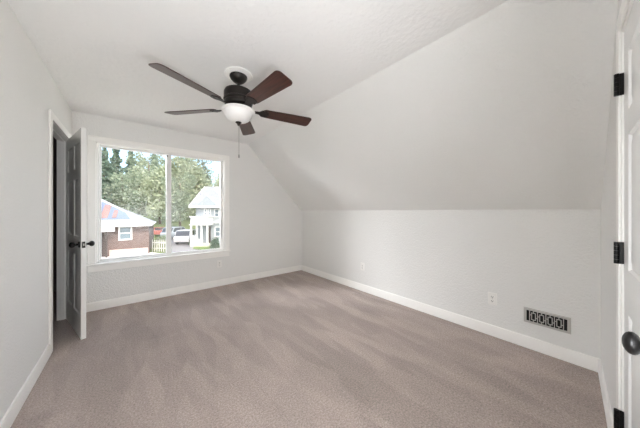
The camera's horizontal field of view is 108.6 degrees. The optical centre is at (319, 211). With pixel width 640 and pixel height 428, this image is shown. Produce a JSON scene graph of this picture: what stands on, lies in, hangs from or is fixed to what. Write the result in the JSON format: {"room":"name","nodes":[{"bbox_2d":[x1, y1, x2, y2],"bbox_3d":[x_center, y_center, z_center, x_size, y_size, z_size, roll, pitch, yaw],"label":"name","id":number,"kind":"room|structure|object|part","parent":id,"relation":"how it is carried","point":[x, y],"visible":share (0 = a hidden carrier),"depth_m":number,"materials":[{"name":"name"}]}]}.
{"room":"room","nodes":[
{"label":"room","id":0,"kind":"room"},
{"bbox_2d":[0,0,71,420],"bbox_3d":[-2.517,0.015,1.135,1.353,2.440,5.850,0,0,-39],"label":"wall","id":1,"kind":"structure","parent":0,"point":[28,89],"depth_m":1.51,"materials":[{"name":"paint"}]},
{"bbox_2d":[0,344,50,427],"bbox_3d":[-1.317,1.187,0.753,0.015,0.097,3.157,0,0,-39],"label":"baseboard","id":2,"kind":"structure","parent":1,"relation":"attached to","point":[15,407],"depth_m":1.50,"materials":[{"name":"white paint"}]},
{"bbox_2d":[48,109,70,353],"bbox_3d":[-2.667,0.178,2.316,0.118,2.113,0.971,0,0,-39],"label":"door frame","id":3,"kind":"structure","parent":1,"relation":"attached to","point":[61,139],"depth_m":2.60,"materials":[{"name":"white paint"}]},
{"bbox_2d":[66,127,94,339],"bbox_3d":[-2.583,0.211,2.427,0.793,2.023,0.179,0,0,35],"label":"door","id":4,"kind":"structure","parent":1,"relation":"in","point":[76,243],"depth_m":2.32,"materials":[{"name":"white paint"}]},
{"bbox_3d":[-2.347,0.320,2.196,0.064,0.064,0.072,0,0,35],"label":"knob","id":5,"kind":"part","parent":4,"relation":"part of","materials":[{"name":"black metal"}]},
{"bbox_3d":[-2.286,0.320,2.284,0.064,0.064,0.072,0,0,35],"label":"knob","id":6,"kind":"part","parent":4,"relation":"part of","materials":[{"name":"black metal"}]},
{"bbox_2d":[72,111,300,302],"bbox_3d":[-1.762,0.015,3.825,3.428,2.440,0.140,0,0,-39],"label":"wall","id":7,"kind":"structure","parent":0,"point":[265,221],"depth_m":3.93,"materials":[{"name":"paint"}]},
{"bbox_2d":[86,135,230,272],"bbox_3d":[-2.229,-0.092,3.402,1.727,1.694,0.180,0,0,-39],"label":"window","id":8,"kind":"structure","parent":7,"relation":"in","point":[95,144],"depth_m":3.22,"materials":[{"name":"white paint"}]},
{"bbox_3d":[-2.563,-0.108,3.212,0.746,1.494,0.032,0,0,-39],"label":"sash","id":9,"kind":"part","parent":8,"relation":"part of","materials":[{"name":"clear glass"}]},
{"bbox_3d":[-1.973,-0.108,3.649,0.780,1.494,0.032,0,0,-39],"label":"sash","id":10,"kind":"part","parent":8,"relation":"part of","materials":[{"name":"glass"}]},
{"bbox_2d":[86,265,300,311],"bbox_3d":[-1.674,1.183,3.797,3.328,0.104,0.015,0,0,-39],"label":"baseboard","id":11,"kind":"structure","parent":7,"relation":"attached to","point":[104,304],"depth_m":3.44,"materials":[{"name":"white paint"}]},
{"bbox_2d":[217,260,221,267],"bbox_3d":[-1.666,0.869,3.807,0.074,0.120,0.009,0,0,-39],"label":"wall outlet","id":12,"kind":"object","parent":7,"relation":"attached to","point":[219,262],"visible":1,"depth_m":3.81,"materials":[{"name":"white plastic"}]},
{"bbox_2d":[7,0,508,143],"bbox_3d":[-0.792,-1.255,1.740,2.359,0.100,4.594,0,0,-39],"label":"ceiling","id":13,"kind":"structure","parent":0,"point":[98,54],"depth_m":1.66,"materials":[{"name":"paint"}]},
{"bbox_2d":[148,63,310,157],"bbox_3d":[-0.682,-0.838,2.011,1.331,0.735,1.311,0,0,-39],"label":"ceiling fan","id":14,"kind":"object","parent":13,"relation":"hanging from","point":[238,99],"visible":1,"depth_m":1.93,"materials":[{"name":"brown wood"}]},
{"bbox_3d":[-0.918,-0.906,1.627,0.146,0.006,0.485,16,7,26],"label":"blade","id":15,"kind":"part","parent":14,"relation":"part of","materials":[{"name":"brown wood"}]},
{"bbox_3d":[-1.161,-0.906,2.094,0.485,0.006,0.146,0,14,9],"label":"blade","id":16,"kind":"part","parent":14,"relation":"part of","materials":[{"name":"brown wood"}]},
{"bbox_3d":[-0.799,-0.898,1.869,0.094,0.010,0.185,16,7,26],"label":"blade arm","id":17,"kind":"part","parent":14,"relation":"part of","materials":[{"name":"brown metal"}]},
{"bbox_3d":[-0.718,-0.839,2.027,0.282,0.109,0.282,0,0,-39],"label":"lamp shade","id":18,"kind":"part","parent":14,"relation":"part of","materials":[{"name":"white glass"}]},
{"bbox_3d":[-0.791,-0.906,2.468,0.146,0.006,0.485,-14,2,-9],"label":"blade","id":19,"kind":"part","parent":14,"relation":"part of","materials":[{"name":"brown wood"}]},
{"bbox_3d":[-0.593,-0.898,1.901,0.185,0.010,0.094,0,-14,45],"label":"blade arm","id":20,"kind":"part","parent":14,"relation":"part of","materials":[{"name":"brown metal"}]},
{"bbox_3d":[-0.560,-0.898,2.107,0.185,0.010,0.094,0,-14,-27],"label":"blade arm","id":21,"kind":"part","parent":14,"relation":"part of","materials":[{"name":"brown metal"}]},
{"bbox_3d":[-0.400,-0.906,1.713,0.485,0.006,0.146,0,-14,45],"label":"blade","id":22,"kind":"part","parent":14,"relation":"part of","materials":[{"name":"brown wood"}]},
{"bbox_3d":[-0.321,-0.906,2.233,0.485,0.006,0.146,0,-14,-27],"label":"blade","id":23,"kind":"part","parent":14,"relation":"part of","materials":[{"name":"brown wood"}]},
{"bbox_2d":[11,270,606,427],"bbox_3d":[-1.177,1.285,2.236,4.821,0.100,5.850,0,0,-39],"label":"floor","id":24,"kind":"structure","parent":0,"point":[296,349],"depth_m":1.78,"materials":[{"name":"carpet"}]},
{"bbox_2d":[248,0,617,210],"bbox_3d":[0.582,-0.661,2.869,1.301,1.288,4.594,0,0,-39],"label":"ceiling","id":25,"kind":"structure","parent":0,"point":[508,109],"depth_m":1.85,"materials":[{"name":"paint"}]},
{"bbox_2d":[301,209,600,358],"bbox_3d":[1.030,0.609,3.237,0.140,1.252,4.594,0,0,-39],"label":"wall","id":26,"kind":"structure","parent":0,"point":[547,260],"depth_m":2.36,"materials":[{"name":"paint"}]},
{"bbox_2d":[301,265,598,371],"bbox_3d":[0.904,1.183,3.269,0.015,0.104,4.104,0,0,-39],"label":"baseboard","id":27,"kind":"structure","parent":26,"relation":"attached to","point":[589,362],"depth_m":2.34,"materials":[{"name":"white paint"}]},
{"bbox_2d":[488,292,496,305],"bbox_3d":[1.714,0.869,2.287,0.009,0.120,0.074,0,0,-39],"label":"wall outlet","id":28,"kind":"object","parent":26,"relation":"attached to","point":[492,297],"visible":1,"depth_m":2.29,"materials":[{"name":"white plastic"}]},
{"bbox_2d":[524,307,570,333],"bbox_3d":[1.956,0.939,1.991,0.012,0.136,0.294,0,0,-39],"label":"air vent","id":29,"kind":"object","parent":26,"relation":"in","point":[560,323],"visible":1,"depth_m":1.98,"materials":[{"name":"white metal"}]},
{"bbox_2d":[529,310,563,329],"bbox_3d":[1.954,0.939,1.990,0.005,0.101,0.215,0,0,-39],"label":"grille","id":30,"kind":"object","parent":29,"relation":"attached to","point":[537,317],"depth_m":1.99,"materials":[{"name":"black metal"}]},
{"bbox_2d":[601,0,628,419],"bbox_3d":[0.973,0.015,0.584,3.390,2.440,0.140,0,0,-43],"label":"wall","id":31,"kind":"structure","parent":0,"point":[608,204],"depth_m":1.38,"materials":[{"name":"paint"}]},
{"bbox_2d":[598,359,613,427],"bbox_3d":[1.793,1.183,1.443,1.000,0.104,0.016,0,0,-43],"label":"baseboard","id":32,"kind":"structure","parent":31,"relation":"attached to","point":[607,407],"depth_m":1.43,"materials":[{"name":"white paint"}]},
{"bbox_2d":[616,0,633,411],"bbox_3d":[1.090,0.169,0.712,1.026,2.133,0.130,0,0,-43],"label":"door frame","id":33,"kind":"structure","parent":31,"relation":"attached to","point":[624,8],"depth_m":1.05,"materials":[{"name":"white paint"}]},
{"bbox_2d":[614,0,639,427],"bbox_3d":[1.047,0.206,0.769,0.876,2.033,0.116,0,0,-43],"label":"door","id":34,"kind":"structure","parent":31,"relation":"in","point":[627,83],"depth_m":0.93,"materials":[{"name":"white paint"}]},
{"bbox_3d":[0.758,0.313,0.528,0.064,0.064,0.081,0,0,-43],"label":"knob","id":35,"kind":"part","parent":34,"relation":"part of","materials":[{"name":"black metal"}]},
{"label":"outside","id":36,"kind":"structure","parent":0,"visible":0},
{"bbox_2d":[102,252,157,258],"bbox_3d":[-16.463,4.085,18.946,18.148,0.200,6.565,0,0,41],"label":"driveway","id":37,"kind":"structure","parent":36,"point":[149,252],"depth_m":20.78,"materials":[{"name":"concrete"}]},
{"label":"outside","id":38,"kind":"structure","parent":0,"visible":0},
{"bbox_2d":[134,200,216,252],"bbox_3d":[-37.470,-2.135,66.091,167.737,12.319,140.897,0,0,-39],"label":"ground","id":39,"kind":"structure","parent":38,"point":[185,223],"depth_m":45.96,"materials":[{"name":"green plant"}]},
{"bbox_2d":[102,147,116,203],"bbox_3d":[-38.519,-4.690,40.871,6.291,17.121,6.441,0,0,-38],"label":"conifer tree","id":40,"kind":"object","parent":39,"relation":"on","point":[105,169],"visible":0.29,"depth_m":40.79,"materials":[{"name":"green plant"}]},
{"bbox_2d":[106,149,128,205],"bbox_3d":[-49.542,-8.327,55.915,7.612,20.234,7.435,0,0,-11],"label":"conifer tree","id":41,"kind":"object","parent":39,"relation":"on","point":[116,159],"visible":0.25,"depth_m":55.52,"materials":[{"name":"green plant"}]},
{"bbox_2d":[102,170,144,213],"bbox_3d":[-35.626,-2.121,42.196,5.744,11.452,6.497,0,0,-9],"label":"leafy tree","id":42,"kind":"object","parent":39,"relation":"on","point":[123,197],"visible":0.7,"depth_m":41.38,"materials":[{"name":"green plant"}]},
{"bbox_2d":[102,199,155,257],"bbox_3d":[-22.878,1.378,21.730,11.768,5.215,8.150,0,0,-33],"label":"brick house","id":43,"kind":"structure","parent":39,"relation":"on","point":[124,232],"depth_m":21.20,"materials":[{"name":"brown brick"}]},
{"bbox_3d":[-19.365,2.960,20.023,1.200,2.050,0.040,0,0,-33],"label":"entry door","id":44,"kind":"part","parent":43,"relation":"part of","materials":[{"name":"brown wood"}]},
{"bbox_3d":[-18.457,2.875,19.873,0.120,2.220,0.120,0,0,-33],"label":"porch post","id":45,"kind":"part","parent":43,"relation":"part of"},
{"bbox_3d":[-19.924,-0.025,21.435,0.500,1.269,1.989,0,0,-33],"label":"rust panel","id":46,"kind":"part","parent":43,"relation":"part of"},
{"bbox_3d":[-19.125,0.215,21.489,0.300,0.789,1.209,0,0,-33],"label":"rust panel","id":47,"kind":"part","parent":43,"relation":"part of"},
{"bbox_3d":[-17.802,1.985,21.040,0.750,1.060,0.025,0,0,-33],"label":"pane","id":48,"kind":"part","parent":43,"relation":"part of","materials":[{"name":"glass"}]},
{"bbox_2d":[123,151,138,191],"bbox_3d":[-54.078,-9.866,66.025,7.721,21.012,7.904,0,0,36],"label":"conifer tree","id":49,"kind":"object","parent":39,"relation":"on","point":[128,152],"visible":0.15,"depth_m":65.40,"materials":[{"name":"green plant"}]},
{"bbox_2d":[117,165,156,216],"bbox_3d":[-37.465,-3.342,47.065,5.932,11.978,6.890,0,0,4],"label":"leafy tree","id":50,"kind":"object","parent":39,"relation":"on","point":[140,210],"visible":0.32,"depth_m":46.47,"materials":[{"name":"green plant"}]},
{"bbox_2d":[125,156,150,202],"bbox_3d":[-65.256,-11.139,84.405,9.039,18.252,10.499,0,0,30],"label":"leafy tree","id":51,"kind":"object","parent":39,"relation":"on","point":[142,163],"visible":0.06,"depth_m":83.33,"materials":[{"name":"green plant"}]},
{"bbox_2d":[126,152,165,205],"bbox_3d":[-45.161,-7.464,60.894,8.820,16.274,8.050,0,0,-3],"label":"leafy tree","id":52,"kind":"object","parent":39,"relation":"on","point":[153,165],"visible":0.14,"depth_m":59.87,"materials":[{"name":"green plant"}]},
{"bbox_2d":[152,239,165,251],"bbox_3d":[-15.689,3.385,22.777,1.930,1.200,0.070,0,0,3],"label":"picket fence","id":53,"kind":"object","parent":39,"relation":"on","point":[154,242],"visible":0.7,"depth_m":22.76,"materials":[{"name":"white paint"}]},
{"bbox_2d":[153,236,164,244],"bbox_3d":[-19.409,3.663,28.007,1.419,1.445,1.503,0,0,-39],"label":"shrub","id":54,"kind":"object","parent":39,"relation":"on","point":[157,238],"visible":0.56,"depth_m":27.80,"materials":[{"name":"green plant"}]},
{"bbox_2d":[139,164,180,223],"bbox_3d":[-31.677,-3.361,45.612,7.218,12.548,6.214,0,0,-43],"label":"leafy tree","id":55,"kind":"object","parent":39,"relation":"on","point":[158,208],"visible":0.77,"depth_m":44.79,"materials":[{"name":"green plant"}]},
{"bbox_2d":[147,154,182,201],"bbox_3d":[-50.076,-10.050,74.720,10.258,18.082,9.070,0,0,-25],"label":"leafy tree","id":56,"kind":"object","parent":39,"relation":"on","point":[155,155],"visible":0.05,"depth_m":73.43,"materials":[{"name":"green plant"}]},
{"bbox_2d":[160,172,197,226],"bbox_3d":[-26.488,-2.080,43.552,6.155,10.849,5.442,0,0,-22],"label":"leafy tree","id":57,"kind":"object","parent":39,"relation":"on","point":[178,199],"visible":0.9,"depth_m":42.80,"materials":[{"name":"green plant"}]},
{"bbox_2d":[158,156,199,210],"bbox_3d":[-35.357,-7.134,57.576,7.626,15.400,8.858,0,0,40],"label":"leafy tree","id":58,"kind":"object","parent":39,"relation":"on","point":[177,172],"visible":0.31,"depth_m":57.33,"materials":[{"name":"green plant"}]},
{"bbox_2d":[176,162,211,215],"bbox_3d":[-27.265,-4.152,49.960,6.497,13.119,7.546,0,0,-8],"label":"leafy tree","id":59,"kind":"object","parent":39,"relation":"on","point":[197,170],"visible":0.53,"depth_m":49.32,"materials":[{"name":"green plant"}]},
{"bbox_2d":[184,158,214,196],"bbox_3d":[-34.772,-9.716,67.156,9.916,17.479,8.767,0,0,23],"label":"leafy tree","id":60,"kind":"object","parent":39,"relation":"on","point":[210,171],"visible":0.19,"depth_m":67.73,"materials":[{"name":"green plant"}]},
{"bbox_2d":[188,186,219,246],"bbox_3d":[-10.586,0.355,29.710,9.060,7.260,8.120,0,0,0],"label":"house","id":61,"kind":"structure","parent":39,"relation":"on","point":[206,203],"depth_m":26.93,"materials":[{"name":"grey"}]},
{"bbox_3d":[-14.457,2.760,25.815,0.160,2.450,0.170,0,0,0],"label":"porch post","id":62,"kind":"part","parent":61,"relation":"part of","materials":[{"name":"white wood"}]},
{"bbox_3d":[-13.931,3.235,25.800,1.150,0.900,0.100,0,0,0],"label":"porch panel","id":63,"kind":"part","parent":61,"relation":"part of","materials":[{"name":"white wood"}]},
{"bbox_3d":[-13.806,2.760,25.815,0.160,2.450,0.170,0,0,0],"label":"porch post","id":64,"kind":"part","parent":61,"relation":"part of","materials":[{"name":"white wood"}]},
{"bbox_3d":[-13.277,2.760,25.815,0.160,2.450,0.170,0,0,0],"label":"porch post","id":65,"kind":"part","parent":61,"relation":"part of","materials":[{"name":"white wood"}]},
{"bbox_3d":[-12.636,2.760,25.815,0.160,2.450,0.170,0,0,0],"label":"porch post","id":66,"kind":"part","parent":61,"relation":"part of","materials":[{"name":"white wood"}]},
{"bbox_3d":[-13.056,2.735,26.970,0.500,1.900,0.060,0,0,0],"label":"door","id":67,"kind":"part","parent":61,"relation":"part of","materials":[{"name":"wood"}]},
{"bbox_2d":[212,173,219,186],"bbox_3d":[-23.408,-4.130,56.076,5.649,11.407,6.562,0,0,-13],"label":"leafy tree","id":68,"kind":"object","parent":39,"relation":"on","point":[217,182],"visible":0.09,"depth_m":54.70,"materials":[{"name":"green plant"}]},
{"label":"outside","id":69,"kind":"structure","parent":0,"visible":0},
{"bbox_2d":[193,246,215,249],"bbox_3d":[-12.174,4.055,24.267,2.245,0.260,4.911,0,0,-25],"label":"lawn","id":70,"kind":"structure","parent":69,"point":[208,247],"depth_m":24.36,"materials":[{"name":"green plant"}]},
{"bbox_2d":[210,236,219,248],"bbox_3d":[-11.174,3.511,24.509,1.133,1.748,1.148,0,0,-39],"label":"shrub","id":71,"kind":"object","parent":70,"relation":"on","point":[213,245],"visible":0.96,"depth_m":24.34,"materials":[{"name":"green plant"}]},
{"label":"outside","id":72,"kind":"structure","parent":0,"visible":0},
{"bbox_2d":[171,237,197,252],"bbox_3d":[-14.812,4.080,25.376,4.765,0.210,31.549,0,0,-35],"label":"road","id":73,"kind":"structure","parent":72,"point":[181,246],"depth_m":25.33,"materials":[{"name":"grey asphalt"}]},
{"bbox_2d":[154,227,163,234],"bbox_3d":[-26.061,3.275,37.000,4.480,1.420,1.810,0,0,-11],"label":"car","id":74,"kind":"object","parent":73,"relation":"on","point":[157,230],"visible":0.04,"depth_m":36.25,"materials":[{"name":"red paint"}]},
{"bbox_2d":[160,227,184,237],"bbox_3d":[-21.450,3.145,34.500,1.810,1.680,4.480,0,0,7],"label":"car","id":75,"kind":"object","parent":73,"relation":"on","point":[173,229],"visible":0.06,"depth_m":32.75,"materials":[{"name":"silver metal"}]},
{"bbox_2d":[173,229,195,243],"bbox_3d":[-16.866,3.145,29.500,1.810,1.680,4.480,0,0,-10],"label":"car","id":76,"kind":"object","parent":73,"relation":"on","point":[183,235],"visible":0.6,"depth_m":27.59,"materials":[{"name":"white paint"}]}
]}

